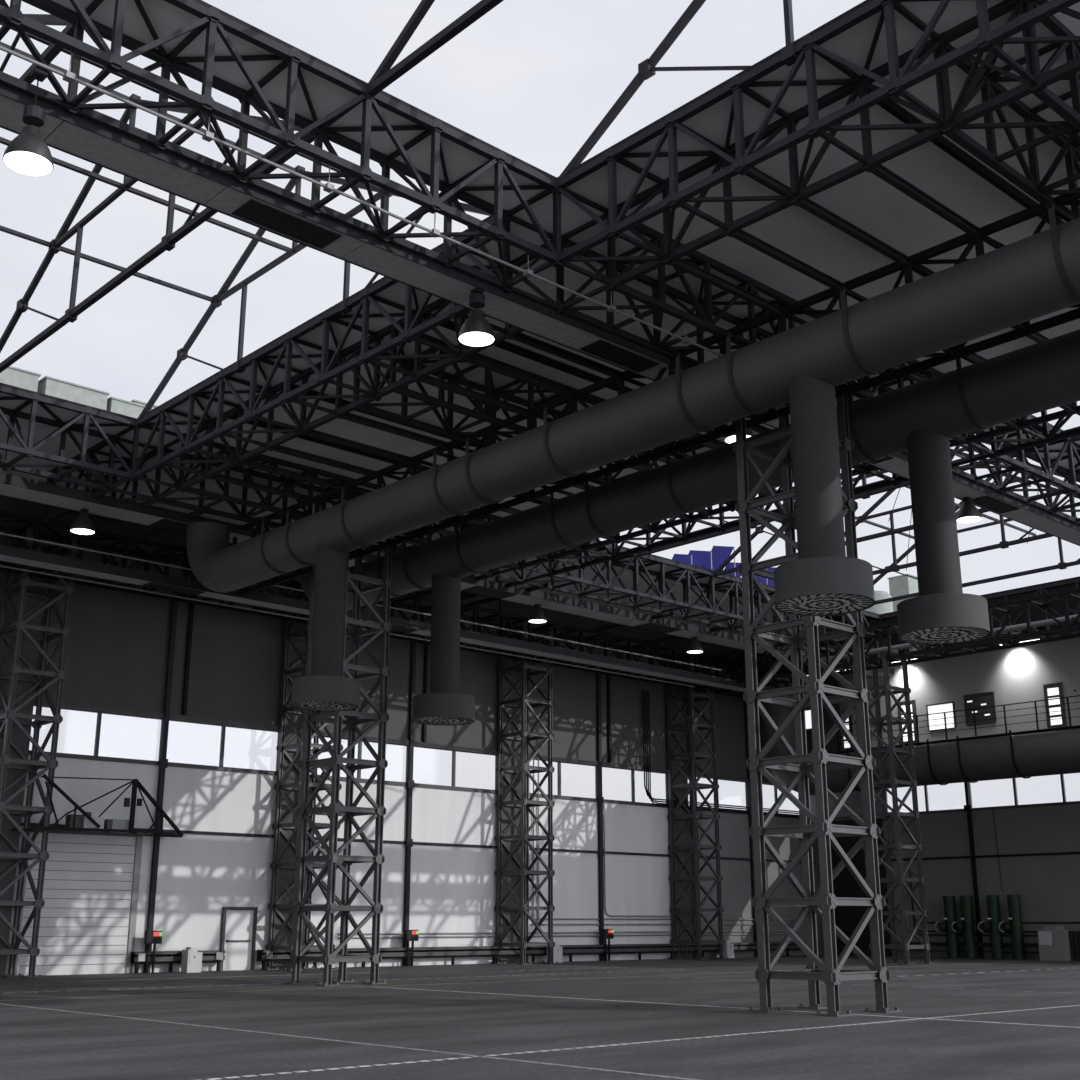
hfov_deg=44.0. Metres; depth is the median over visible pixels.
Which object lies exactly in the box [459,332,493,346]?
diffuser
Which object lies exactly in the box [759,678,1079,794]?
duct
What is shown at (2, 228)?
beam
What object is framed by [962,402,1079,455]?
roof truss
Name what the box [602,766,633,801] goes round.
window
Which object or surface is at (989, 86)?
roof truss
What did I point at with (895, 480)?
roof truss
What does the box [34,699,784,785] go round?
trim
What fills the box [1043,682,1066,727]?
door
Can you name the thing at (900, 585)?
box
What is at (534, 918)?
conduit
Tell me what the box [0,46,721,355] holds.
pipe
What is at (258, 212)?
vent
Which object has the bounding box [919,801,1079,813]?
trim
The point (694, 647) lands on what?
lamp
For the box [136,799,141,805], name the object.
junction box
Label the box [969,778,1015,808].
window
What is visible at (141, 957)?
junction box
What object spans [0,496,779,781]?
wall
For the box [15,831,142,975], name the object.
door
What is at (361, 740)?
window
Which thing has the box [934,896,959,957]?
cylinder
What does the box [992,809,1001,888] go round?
hanging cable
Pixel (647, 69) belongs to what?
truss
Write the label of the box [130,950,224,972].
guard rail
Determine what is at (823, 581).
diffuser
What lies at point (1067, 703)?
railing
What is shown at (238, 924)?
door
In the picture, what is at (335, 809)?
lattice column
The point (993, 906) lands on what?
cylinder
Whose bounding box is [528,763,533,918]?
conduit
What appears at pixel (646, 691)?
conduit
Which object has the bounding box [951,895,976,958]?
cylinder
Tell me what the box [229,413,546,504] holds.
beam
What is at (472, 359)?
beam
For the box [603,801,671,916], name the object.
conduit
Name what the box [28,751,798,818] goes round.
trim
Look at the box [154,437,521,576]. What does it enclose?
roof truss
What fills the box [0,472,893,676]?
beam
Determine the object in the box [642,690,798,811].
conduit
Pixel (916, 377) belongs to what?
ceiling purlin
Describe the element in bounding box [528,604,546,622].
lamp
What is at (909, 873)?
conduit
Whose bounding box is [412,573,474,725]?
diffuser
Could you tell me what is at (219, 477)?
beam
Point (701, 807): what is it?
cable
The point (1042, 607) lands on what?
truss
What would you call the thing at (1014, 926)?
cylinder
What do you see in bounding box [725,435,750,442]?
diffuser
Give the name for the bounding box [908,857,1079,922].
conduit
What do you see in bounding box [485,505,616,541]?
ceiling purlin
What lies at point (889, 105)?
beam
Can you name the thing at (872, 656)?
ceiling
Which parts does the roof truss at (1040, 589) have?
post, post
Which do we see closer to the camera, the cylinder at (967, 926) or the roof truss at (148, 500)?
the roof truss at (148, 500)
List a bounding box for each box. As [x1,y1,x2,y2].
[0,366,40,391]
[37,376,109,409]
[104,819,128,829]
[106,396,153,417]
[124,798,129,806]
[130,399,157,407]
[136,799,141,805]
[138,953,145,960]
[216,952,222,959]
[266,951,272,958]
[887,574,917,611]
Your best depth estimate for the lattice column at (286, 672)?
51.91 m
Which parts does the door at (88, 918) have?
guide rail, guide rail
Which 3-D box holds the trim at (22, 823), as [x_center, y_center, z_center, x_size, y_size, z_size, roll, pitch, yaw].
[-13.052,10.790,49.407,77.200,0.110,0.080,14,-21,-41]
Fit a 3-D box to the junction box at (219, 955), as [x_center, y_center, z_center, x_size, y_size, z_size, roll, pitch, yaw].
[-11.691,15.167,48.767,0.260,0.260,0.060,14,-21,-41]
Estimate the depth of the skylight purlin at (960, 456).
59.98 m
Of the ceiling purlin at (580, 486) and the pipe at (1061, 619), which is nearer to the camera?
the ceiling purlin at (580, 486)
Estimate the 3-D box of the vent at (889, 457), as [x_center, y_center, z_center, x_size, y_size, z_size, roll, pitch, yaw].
[9.161,-2.463,37.870,2.000,0.028,0.680,14,-21,-41]
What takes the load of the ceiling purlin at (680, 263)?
attached to the roof truss at (986, 41)
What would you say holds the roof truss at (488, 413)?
attached to the ceiling at (865, 200)
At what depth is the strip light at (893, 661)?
65.98 m
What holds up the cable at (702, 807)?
attached to the lattice column at (693, 786)
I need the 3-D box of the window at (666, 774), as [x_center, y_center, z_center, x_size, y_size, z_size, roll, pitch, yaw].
[5.520,12.392,66.917,2.510,1.660,0.120,14,-21,-41]
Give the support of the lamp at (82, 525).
hanging from the beam at (12, 486)
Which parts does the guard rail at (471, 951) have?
post, post, post, post, rail, rail, post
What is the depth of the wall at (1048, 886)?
66.68 m
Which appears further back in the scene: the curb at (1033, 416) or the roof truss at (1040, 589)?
the roof truss at (1040, 589)
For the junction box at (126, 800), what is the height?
0.300 m
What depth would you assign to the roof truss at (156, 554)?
56.42 m
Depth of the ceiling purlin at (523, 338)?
31.90 m
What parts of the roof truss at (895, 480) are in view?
post, post, post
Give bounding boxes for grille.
[293,701,356,710]
[414,717,472,724]
[777,594,872,614]
[901,627,988,643]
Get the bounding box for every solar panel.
[672,554,691,564]
[687,550,711,569]
[703,546,735,575]
[724,562,740,577]
[755,568,767,584]
[761,567,775,585]
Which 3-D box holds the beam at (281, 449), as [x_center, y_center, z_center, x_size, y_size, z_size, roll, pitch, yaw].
[-6.339,-2.325,39.211,3.700,0.170,0.130,14,-21,-41]
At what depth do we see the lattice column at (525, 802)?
59.41 m
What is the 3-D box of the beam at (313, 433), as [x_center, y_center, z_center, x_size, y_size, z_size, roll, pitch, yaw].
[-5.176,-2.673,37.997,3.700,0.170,0.130,14,-21,-41]
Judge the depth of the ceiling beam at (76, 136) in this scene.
26.38 m
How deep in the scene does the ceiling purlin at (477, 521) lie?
45.34 m
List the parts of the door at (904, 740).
pane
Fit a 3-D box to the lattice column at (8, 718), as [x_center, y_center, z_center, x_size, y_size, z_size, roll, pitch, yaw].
[-17.439,6.968,44.938,2.120,14.719,2.120,14,-21,-41]
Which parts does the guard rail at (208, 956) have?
post, post, rail, rail, post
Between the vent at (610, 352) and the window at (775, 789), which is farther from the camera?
the window at (775, 789)
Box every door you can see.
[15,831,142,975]
[220,907,257,970]
[818,816,891,955]
[842,711,852,749]
[898,700,916,743]
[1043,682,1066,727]
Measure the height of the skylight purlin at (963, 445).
0.100 m
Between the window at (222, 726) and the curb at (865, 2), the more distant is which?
the window at (222, 726)
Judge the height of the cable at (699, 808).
7.177 m
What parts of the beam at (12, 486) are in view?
panel, panel, panel, panel, panel, panel, panel, panel, panel, panel, panel, panel, panel, panel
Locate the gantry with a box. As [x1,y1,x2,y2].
[11,774,183,837]
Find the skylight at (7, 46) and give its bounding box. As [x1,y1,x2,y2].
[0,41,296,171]
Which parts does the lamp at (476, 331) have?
lamp shade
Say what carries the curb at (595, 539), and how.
attached to the ceiling at (865, 200)
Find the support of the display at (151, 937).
on the floor
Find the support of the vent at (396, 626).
attached to the beam at (14, 555)
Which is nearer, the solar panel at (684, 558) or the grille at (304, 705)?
the grille at (304, 705)
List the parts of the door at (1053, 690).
pane, pane, pane, pane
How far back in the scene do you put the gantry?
45.85 m
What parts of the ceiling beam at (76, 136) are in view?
panel, panel, panel, panel, panel, panel, panel, panel, panel, panel, panel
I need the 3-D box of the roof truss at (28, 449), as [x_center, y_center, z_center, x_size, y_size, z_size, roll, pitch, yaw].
[-18.792,-4.063,36.190,16.259,1.939,1.859,14,-21,-41]
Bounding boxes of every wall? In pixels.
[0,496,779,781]
[5,755,819,974]
[776,645,844,753]
[810,789,1079,958]
[840,632,1079,750]
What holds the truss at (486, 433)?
on the lattice column at (335, 809)
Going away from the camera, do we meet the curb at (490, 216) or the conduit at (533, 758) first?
the curb at (490, 216)
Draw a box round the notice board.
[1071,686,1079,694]
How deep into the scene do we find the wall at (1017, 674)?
67.30 m
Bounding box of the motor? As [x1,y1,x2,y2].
[65,812,104,828]
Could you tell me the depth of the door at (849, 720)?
73.07 m
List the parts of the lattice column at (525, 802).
leg, leg, leg, leg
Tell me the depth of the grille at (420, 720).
40.61 m
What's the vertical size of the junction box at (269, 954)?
0.260 m
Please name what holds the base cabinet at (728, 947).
on the floor
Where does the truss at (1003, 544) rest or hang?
on the curb at (595, 539)
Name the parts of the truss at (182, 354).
king post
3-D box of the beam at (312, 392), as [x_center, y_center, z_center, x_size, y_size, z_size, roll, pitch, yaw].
[-2.038,-3.074,42.629,14.200,0.200,0.120,14,-21,-41]
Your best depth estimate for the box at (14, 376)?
40.91 m
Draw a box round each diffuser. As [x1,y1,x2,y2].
[4,151,52,175]
[70,528,94,534]
[291,546,359,710]
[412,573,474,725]
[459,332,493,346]
[529,619,545,622]
[687,650,702,652]
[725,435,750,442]
[774,376,875,615]
[897,429,990,644]
[957,516,980,522]
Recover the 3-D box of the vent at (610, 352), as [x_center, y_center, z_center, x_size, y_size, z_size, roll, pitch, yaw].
[1.881,-4.309,31.420,2.000,0.028,0.680,14,-21,-41]
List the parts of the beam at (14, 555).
panel, panel, panel, panel, panel, panel, panel, panel, panel, panel, panel, panel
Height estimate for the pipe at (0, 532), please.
0.052 m
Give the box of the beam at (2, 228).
[0,225,213,301]
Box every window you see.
[29,704,99,756]
[96,712,162,761]
[168,719,224,766]
[222,725,279,771]
[310,736,360,778]
[360,740,407,782]
[414,746,454,786]
[454,750,497,790]
[530,759,559,795]
[560,761,596,798]
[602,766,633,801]
[634,769,667,804]
[717,778,747,811]
[762,783,777,814]
[805,709,811,729]
[886,786,926,812]
[925,785,956,810]
[926,701,955,731]
[963,691,996,726]
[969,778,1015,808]
[1013,774,1063,805]
[1061,774,1076,801]
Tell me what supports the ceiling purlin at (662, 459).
attached to the roof truss at (895, 480)
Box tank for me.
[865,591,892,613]
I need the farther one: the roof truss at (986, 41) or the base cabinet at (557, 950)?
the base cabinet at (557, 950)
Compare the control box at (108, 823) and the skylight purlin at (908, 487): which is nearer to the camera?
the control box at (108, 823)
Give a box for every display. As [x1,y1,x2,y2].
[144,931,162,972]
[404,930,418,965]
[602,929,613,960]
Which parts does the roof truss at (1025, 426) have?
post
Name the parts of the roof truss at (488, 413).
post, post, post, post, post, post, post, post, post, post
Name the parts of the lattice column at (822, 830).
leg, plate, leg, plate, leg, plate, leg, plate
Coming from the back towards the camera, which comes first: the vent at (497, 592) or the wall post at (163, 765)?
the vent at (497, 592)
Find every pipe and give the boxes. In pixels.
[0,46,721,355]
[0,532,720,670]
[0,565,694,686]
[802,614,1079,665]
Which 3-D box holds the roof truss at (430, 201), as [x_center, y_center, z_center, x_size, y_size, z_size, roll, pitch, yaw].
[-6.073,-7.860,22.918,16.259,1.939,1.859,14,-21,-41]
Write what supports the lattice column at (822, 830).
on the floor
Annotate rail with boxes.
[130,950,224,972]
[256,941,818,969]
[897,942,1038,952]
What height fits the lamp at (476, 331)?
1.120 m
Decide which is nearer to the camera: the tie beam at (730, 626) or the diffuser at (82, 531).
the diffuser at (82, 531)
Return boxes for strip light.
[890,649,918,662]
[1021,632,1037,641]
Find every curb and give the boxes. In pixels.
[0,215,493,420]
[194,0,872,179]
[592,539,1079,615]
[1029,415,1079,440]
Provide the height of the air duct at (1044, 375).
2.485 m
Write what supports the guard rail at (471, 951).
on the floor
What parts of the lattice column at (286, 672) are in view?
leg, leg, leg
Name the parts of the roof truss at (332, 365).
post, post, post, post, post, post, post, post, post, post, post, post, post, post, post, post, post, post, post, post, post, post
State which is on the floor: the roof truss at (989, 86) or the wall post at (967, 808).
the wall post at (967, 808)
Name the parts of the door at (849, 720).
pane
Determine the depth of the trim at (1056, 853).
66.70 m
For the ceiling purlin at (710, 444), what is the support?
attached to the roof truss at (895, 480)
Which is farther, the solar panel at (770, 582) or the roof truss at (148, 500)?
the solar panel at (770, 582)
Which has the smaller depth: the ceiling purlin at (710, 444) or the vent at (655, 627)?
the ceiling purlin at (710, 444)
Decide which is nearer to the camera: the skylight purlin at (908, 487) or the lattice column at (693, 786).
the skylight purlin at (908, 487)
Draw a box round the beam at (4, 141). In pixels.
[0,137,294,254]
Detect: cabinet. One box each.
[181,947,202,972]
[547,942,561,962]
[723,940,733,957]
[1037,926,1077,960]
[1069,931,1079,960]
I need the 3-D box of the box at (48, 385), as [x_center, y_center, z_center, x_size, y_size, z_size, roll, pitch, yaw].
[-15.076,-4.051,42.506,2.100,1.430,1.600,14,-21,-41]
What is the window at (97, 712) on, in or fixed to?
in the wall at (453, 889)
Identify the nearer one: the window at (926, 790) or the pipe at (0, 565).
the pipe at (0, 565)
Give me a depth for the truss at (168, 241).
33.30 m
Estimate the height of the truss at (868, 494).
5.153 m
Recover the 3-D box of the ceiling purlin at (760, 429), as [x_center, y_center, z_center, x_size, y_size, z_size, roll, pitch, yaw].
[6.488,-2.928,37.106,8.800,0.170,0.130,14,-21,-41]
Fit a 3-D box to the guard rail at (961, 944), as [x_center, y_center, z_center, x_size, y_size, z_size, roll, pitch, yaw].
[27.641,18.419,60.115,0.450,0.450,27.000,14,-21,-41]
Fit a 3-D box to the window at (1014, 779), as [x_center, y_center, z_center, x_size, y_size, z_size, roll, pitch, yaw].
[24.572,12.168,65.914,0.120,1.740,2.510,14,-21,-41]
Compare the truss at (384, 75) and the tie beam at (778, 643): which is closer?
the truss at (384, 75)
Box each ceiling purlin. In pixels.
[427,525,550,559]
[459,515,582,550]
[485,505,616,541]
[507,333,621,379]
[526,491,652,531]
[559,480,692,520]
[639,454,768,496]
[667,258,781,315]
[682,435,722,448]
[727,229,841,291]
[731,421,865,471]
[794,198,908,265]
[866,164,979,237]
[893,365,1020,429]
[968,353,1076,413]
[1010,323,1048,342]
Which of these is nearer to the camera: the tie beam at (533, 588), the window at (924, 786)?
the tie beam at (533, 588)
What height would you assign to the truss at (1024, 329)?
1.720 m
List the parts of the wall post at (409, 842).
post, post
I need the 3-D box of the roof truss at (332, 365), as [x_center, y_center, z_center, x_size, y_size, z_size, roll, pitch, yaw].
[-5.961,-4.322,35.287,1.859,1.939,17.429,14,-21,-41]
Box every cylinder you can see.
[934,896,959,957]
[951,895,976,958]
[978,895,1003,958]
[998,895,1025,959]
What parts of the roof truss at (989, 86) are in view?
post, post, post, post, post, post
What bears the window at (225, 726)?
in the wall at (453, 889)
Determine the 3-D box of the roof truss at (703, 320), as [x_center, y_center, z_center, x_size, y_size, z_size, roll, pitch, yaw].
[6.209,-4.747,33.799,14.322,1.830,1.750,14,-21,-41]
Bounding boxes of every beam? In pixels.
[0,85,1079,545]
[0,137,294,254]
[0,225,213,301]
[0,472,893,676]
[0,545,805,699]
[132,507,209,542]
[208,474,311,502]
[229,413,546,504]
[237,460,342,490]
[268,445,375,477]
[283,384,602,484]
[301,430,410,463]
[338,413,447,448]
[416,376,528,416]
[424,313,729,428]
[460,355,573,398]
[465,582,549,608]
[590,611,674,632]
[647,624,733,644]
[713,642,787,657]
[731,155,934,276]
[765,650,848,667]
[868,88,1064,224]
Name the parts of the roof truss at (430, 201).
post, post, post, post, post, post, post, post, post, post, post, post, post, post, post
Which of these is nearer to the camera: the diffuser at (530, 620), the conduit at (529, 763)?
the diffuser at (530, 620)
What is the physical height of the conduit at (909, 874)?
3.936 m
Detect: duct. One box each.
[187,203,1079,591]
[299,329,1079,609]
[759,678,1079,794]
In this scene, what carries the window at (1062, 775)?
in the wall at (1048, 886)
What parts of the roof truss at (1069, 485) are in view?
post, post, post, post, post, post, post, post, post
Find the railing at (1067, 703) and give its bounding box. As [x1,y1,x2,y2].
[837,695,1079,752]
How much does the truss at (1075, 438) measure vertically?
5.114 m
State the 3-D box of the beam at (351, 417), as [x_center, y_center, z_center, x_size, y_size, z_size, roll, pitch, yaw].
[-4.012,-3.020,36.783,3.700,0.170,0.130,14,-21,-41]
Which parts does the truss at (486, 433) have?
post, post, post, post, post, post, post, post, post, post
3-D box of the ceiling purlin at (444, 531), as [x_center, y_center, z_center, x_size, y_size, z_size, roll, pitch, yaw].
[-2.819,-0.149,46.818,8.800,0.170,0.130,14,-21,-41]
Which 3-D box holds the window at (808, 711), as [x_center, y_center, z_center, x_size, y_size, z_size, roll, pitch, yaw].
[14.488,9.946,73.765,0.070,1.150,1.500,14,-21,-41]
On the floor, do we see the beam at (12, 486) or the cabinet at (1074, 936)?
the cabinet at (1074, 936)
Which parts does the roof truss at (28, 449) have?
post, post, post, post, post, post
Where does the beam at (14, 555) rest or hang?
attached to the truss
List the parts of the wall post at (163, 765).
post, post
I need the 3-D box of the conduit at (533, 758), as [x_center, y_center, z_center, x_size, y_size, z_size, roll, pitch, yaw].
[-0.193,13.665,60.837,0.350,7.412,0.070,14,-21,-41]
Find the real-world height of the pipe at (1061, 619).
0.228 m
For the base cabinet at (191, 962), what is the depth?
47.48 m
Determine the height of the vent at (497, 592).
0.028 m
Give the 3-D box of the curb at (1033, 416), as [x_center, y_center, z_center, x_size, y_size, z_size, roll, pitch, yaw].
[27.229,-3.793,40.496,22.600,0.170,17.030,14,-21,-41]
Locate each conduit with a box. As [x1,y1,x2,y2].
[338,930,804,934]
[338,933,805,938]
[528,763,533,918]
[531,923,804,924]
[533,758,537,923]
[534,918,804,919]
[538,759,538,922]
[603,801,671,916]
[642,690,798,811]
[644,690,798,813]
[646,691,798,815]
[648,691,798,817]
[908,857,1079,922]
[909,873,1036,931]
[909,874,1037,935]
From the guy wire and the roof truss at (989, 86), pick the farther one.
the guy wire
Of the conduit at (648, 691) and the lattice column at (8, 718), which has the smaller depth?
the lattice column at (8, 718)
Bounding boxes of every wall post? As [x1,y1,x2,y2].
[143,600,193,972]
[402,641,428,965]
[596,673,611,960]
[744,701,757,956]
[964,782,983,957]
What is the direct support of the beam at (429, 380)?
attached to the roof truss at (332, 365)
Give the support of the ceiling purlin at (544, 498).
attached to the roof truss at (895, 480)
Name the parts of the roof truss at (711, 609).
post, post, post, post, post, post, post, post, post, post, post, post, post, post, post, post, post, post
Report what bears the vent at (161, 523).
attached to the beam at (12, 486)
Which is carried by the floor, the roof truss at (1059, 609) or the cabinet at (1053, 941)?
the cabinet at (1053, 941)
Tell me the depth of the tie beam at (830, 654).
69.93 m
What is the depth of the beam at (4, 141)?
33.02 m
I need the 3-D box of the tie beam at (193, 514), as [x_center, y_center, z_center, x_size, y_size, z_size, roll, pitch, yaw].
[-12.616,-0.513,45.548,0.130,0.160,5.300,14,-21,-41]
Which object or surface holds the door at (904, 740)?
in the wall at (1017, 674)
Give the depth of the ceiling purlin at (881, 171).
25.01 m
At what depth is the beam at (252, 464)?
40.40 m
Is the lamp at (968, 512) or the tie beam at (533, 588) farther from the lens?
the tie beam at (533, 588)
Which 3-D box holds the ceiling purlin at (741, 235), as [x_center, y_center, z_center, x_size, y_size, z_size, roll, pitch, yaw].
[5.054,-5.726,27.323,3.700,0.170,0.130,14,-21,-41]
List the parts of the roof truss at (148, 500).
post, post, post, post, post, post, post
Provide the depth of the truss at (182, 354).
37.16 m
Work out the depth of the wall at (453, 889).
56.37 m
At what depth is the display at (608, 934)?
61.80 m
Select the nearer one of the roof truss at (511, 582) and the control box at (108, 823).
the control box at (108, 823)
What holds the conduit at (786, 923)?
attached to the wall at (453, 889)
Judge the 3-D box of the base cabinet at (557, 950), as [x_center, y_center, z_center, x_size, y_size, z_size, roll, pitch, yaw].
[0.669,18.261,59.218,0.590,0.860,0.480,14,-21,-41]
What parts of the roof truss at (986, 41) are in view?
post, post, post, post, post, post, post, post, post, post, post, post, post, post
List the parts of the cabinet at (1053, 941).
door, door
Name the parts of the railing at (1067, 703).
post, post, post, rail, rail, rail, rail, post, post, post, post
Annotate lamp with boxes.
[3,68,53,176]
[70,508,94,534]
[458,287,494,346]
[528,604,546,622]
[687,637,702,653]
[725,421,753,443]
[956,496,981,522]
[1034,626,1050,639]
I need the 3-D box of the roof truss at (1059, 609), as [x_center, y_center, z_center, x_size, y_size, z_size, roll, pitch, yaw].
[26.235,1.961,57.394,0.100,1.600,26.400,14,-21,-41]
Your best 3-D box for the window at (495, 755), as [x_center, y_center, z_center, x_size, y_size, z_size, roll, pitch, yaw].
[-2.864,10.268,59.490,2.510,1.660,0.120,14,-21,-41]
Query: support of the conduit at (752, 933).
attached to the wall at (453, 889)
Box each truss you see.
[0,0,564,291]
[0,14,74,82]
[0,94,313,372]
[0,386,141,493]
[0,510,805,697]
[43,438,160,530]
[129,210,566,491]
[137,165,493,419]
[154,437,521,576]
[286,335,775,560]
[353,327,737,515]
[367,0,503,95]
[415,562,525,599]
[517,463,909,577]
[520,541,884,653]
[550,0,1079,291]
[556,214,967,455]
[557,0,797,179]
[627,442,1016,556]
[693,587,1079,693]
[714,446,1079,575]
[722,187,1079,419]
[844,448,1076,574]
[873,468,1079,604]
[880,578,1079,654]
[933,1,1079,218]
[951,415,1079,525]
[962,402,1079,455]
[1061,426,1079,441]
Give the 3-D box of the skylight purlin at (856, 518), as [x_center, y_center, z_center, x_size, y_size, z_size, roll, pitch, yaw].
[11.765,-1.542,57.308,22.600,0.100,0.100,14,-21,-41]
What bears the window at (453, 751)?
in the wall at (453, 889)
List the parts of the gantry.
post, tie rod, deck plate, tie rod, tie rod, tie rod, post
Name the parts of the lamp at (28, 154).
lamp shade, rod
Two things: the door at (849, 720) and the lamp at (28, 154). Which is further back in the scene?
the door at (849, 720)
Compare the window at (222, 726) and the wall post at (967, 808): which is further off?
the wall post at (967, 808)
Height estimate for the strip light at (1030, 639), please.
1.140 m
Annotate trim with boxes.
[21,822,815,863]
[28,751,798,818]
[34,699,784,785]
[272,578,311,968]
[839,725,1079,753]
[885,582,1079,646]
[891,852,1079,860]
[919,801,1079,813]
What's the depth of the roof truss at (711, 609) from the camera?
57.44 m
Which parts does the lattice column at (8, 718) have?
leg, plate, leg, plate, leg, leg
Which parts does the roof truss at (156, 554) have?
post, post, post, post, post, post, post, post, post, post, post, post, post, post, post, post, post, post, post, post, post, post, post, post, post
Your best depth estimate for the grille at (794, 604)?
25.63 m
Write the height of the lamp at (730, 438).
0.980 m
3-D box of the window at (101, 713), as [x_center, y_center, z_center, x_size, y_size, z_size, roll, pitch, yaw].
[-14.939,7.208,48.793,2.510,1.660,0.120,14,-21,-41]
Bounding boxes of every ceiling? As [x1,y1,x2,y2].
[0,0,1079,644]
[819,620,1079,663]
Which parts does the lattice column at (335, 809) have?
plate, leg, plate, leg, plate, leg, plate, leg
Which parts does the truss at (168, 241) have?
king post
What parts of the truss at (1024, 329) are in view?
post, post, post, post, post, post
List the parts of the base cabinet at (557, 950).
door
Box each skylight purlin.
[776,489,913,538]
[869,473,1035,535]
[949,438,1077,496]
[955,454,1030,486]
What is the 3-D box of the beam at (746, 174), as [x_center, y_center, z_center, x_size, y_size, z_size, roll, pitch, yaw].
[8.871,-6.331,31.245,14.200,0.200,0.120,14,-21,-41]
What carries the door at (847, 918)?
in the wall at (1048, 886)
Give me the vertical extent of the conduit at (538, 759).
7.772 m
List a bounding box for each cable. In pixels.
[682,808,699,958]
[687,807,701,958]
[692,807,702,955]
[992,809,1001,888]
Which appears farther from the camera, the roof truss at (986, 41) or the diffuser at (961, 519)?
the diffuser at (961, 519)
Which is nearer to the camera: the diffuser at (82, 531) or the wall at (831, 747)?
the diffuser at (82, 531)
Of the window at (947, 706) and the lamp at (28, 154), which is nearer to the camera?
the lamp at (28, 154)
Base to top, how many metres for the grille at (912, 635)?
0.014 m
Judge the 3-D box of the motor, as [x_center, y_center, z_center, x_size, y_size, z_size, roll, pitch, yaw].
[-15.430,9.507,45.359,1.150,0.550,0.700,14,-21,-41]
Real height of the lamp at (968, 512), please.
0.980 m
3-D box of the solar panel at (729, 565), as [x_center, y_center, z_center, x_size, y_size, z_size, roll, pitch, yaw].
[8.955,1.577,61.690,1.402,1.161,0.253,3,-16,-11]
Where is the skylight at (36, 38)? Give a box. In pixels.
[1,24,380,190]
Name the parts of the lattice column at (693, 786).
leg, leg, leg, leg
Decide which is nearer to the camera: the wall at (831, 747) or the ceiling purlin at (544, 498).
the ceiling purlin at (544, 498)
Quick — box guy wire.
[906,509,911,570]
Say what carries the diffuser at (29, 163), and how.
attached to the lamp at (28, 154)
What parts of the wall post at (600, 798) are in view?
post, post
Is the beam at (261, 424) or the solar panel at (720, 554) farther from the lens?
the solar panel at (720, 554)
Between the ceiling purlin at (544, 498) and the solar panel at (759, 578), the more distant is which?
the solar panel at (759, 578)
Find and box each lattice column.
[0,527,78,977]
[265,590,347,970]
[283,546,392,985]
[491,624,558,964]
[664,657,728,959]
[733,395,900,1016]
[852,658,934,963]
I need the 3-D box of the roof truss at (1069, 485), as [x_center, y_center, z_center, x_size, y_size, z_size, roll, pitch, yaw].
[20.915,-1.020,46.827,22.855,1.939,1.859,14,-21,-41]
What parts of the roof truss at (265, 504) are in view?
post, post, post, post, post, post, post, post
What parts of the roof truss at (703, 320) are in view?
post, post, post, post, post, post, post, post, post, post, post, post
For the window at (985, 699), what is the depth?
67.55 m
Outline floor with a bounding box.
[0,955,1079,1079]
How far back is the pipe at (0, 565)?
50.06 m
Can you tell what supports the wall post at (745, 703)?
on the floor
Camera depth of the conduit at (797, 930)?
60.67 m
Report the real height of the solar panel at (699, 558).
1.289 m
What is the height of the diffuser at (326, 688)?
4.608 m
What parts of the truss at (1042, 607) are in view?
post, post, post, post, post, post, post, post, post, post, post, post, post, post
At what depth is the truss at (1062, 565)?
59.96 m
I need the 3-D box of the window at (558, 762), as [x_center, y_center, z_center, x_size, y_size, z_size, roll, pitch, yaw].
[-0.017,10.989,62.012,2.510,1.660,0.120,14,-21,-41]
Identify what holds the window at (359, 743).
in the wall at (453, 889)
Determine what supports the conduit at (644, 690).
attached to the wall post at (745, 703)
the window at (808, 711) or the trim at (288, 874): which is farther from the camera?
the window at (808, 711)
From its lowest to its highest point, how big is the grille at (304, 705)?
0.014 m
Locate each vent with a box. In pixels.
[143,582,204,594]
[149,518,188,532]
[232,199,340,248]
[374,622,417,632]
[461,586,516,598]
[579,340,659,372]
[634,623,681,632]
[868,455,893,463]
[972,495,1019,513]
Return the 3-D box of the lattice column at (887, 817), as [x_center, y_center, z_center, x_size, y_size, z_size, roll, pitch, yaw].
[15.649,12.007,59.792,2.120,13.199,2.120,14,-21,-41]
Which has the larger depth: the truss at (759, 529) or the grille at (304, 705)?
the truss at (759, 529)
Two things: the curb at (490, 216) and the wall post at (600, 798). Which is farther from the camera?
the wall post at (600, 798)
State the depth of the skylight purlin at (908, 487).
59.49 m
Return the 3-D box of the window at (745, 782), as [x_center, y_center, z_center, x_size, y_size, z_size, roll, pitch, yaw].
[10.212,13.581,71.074,2.510,1.660,0.120,14,-21,-41]
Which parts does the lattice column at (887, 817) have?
leg, leg, leg, leg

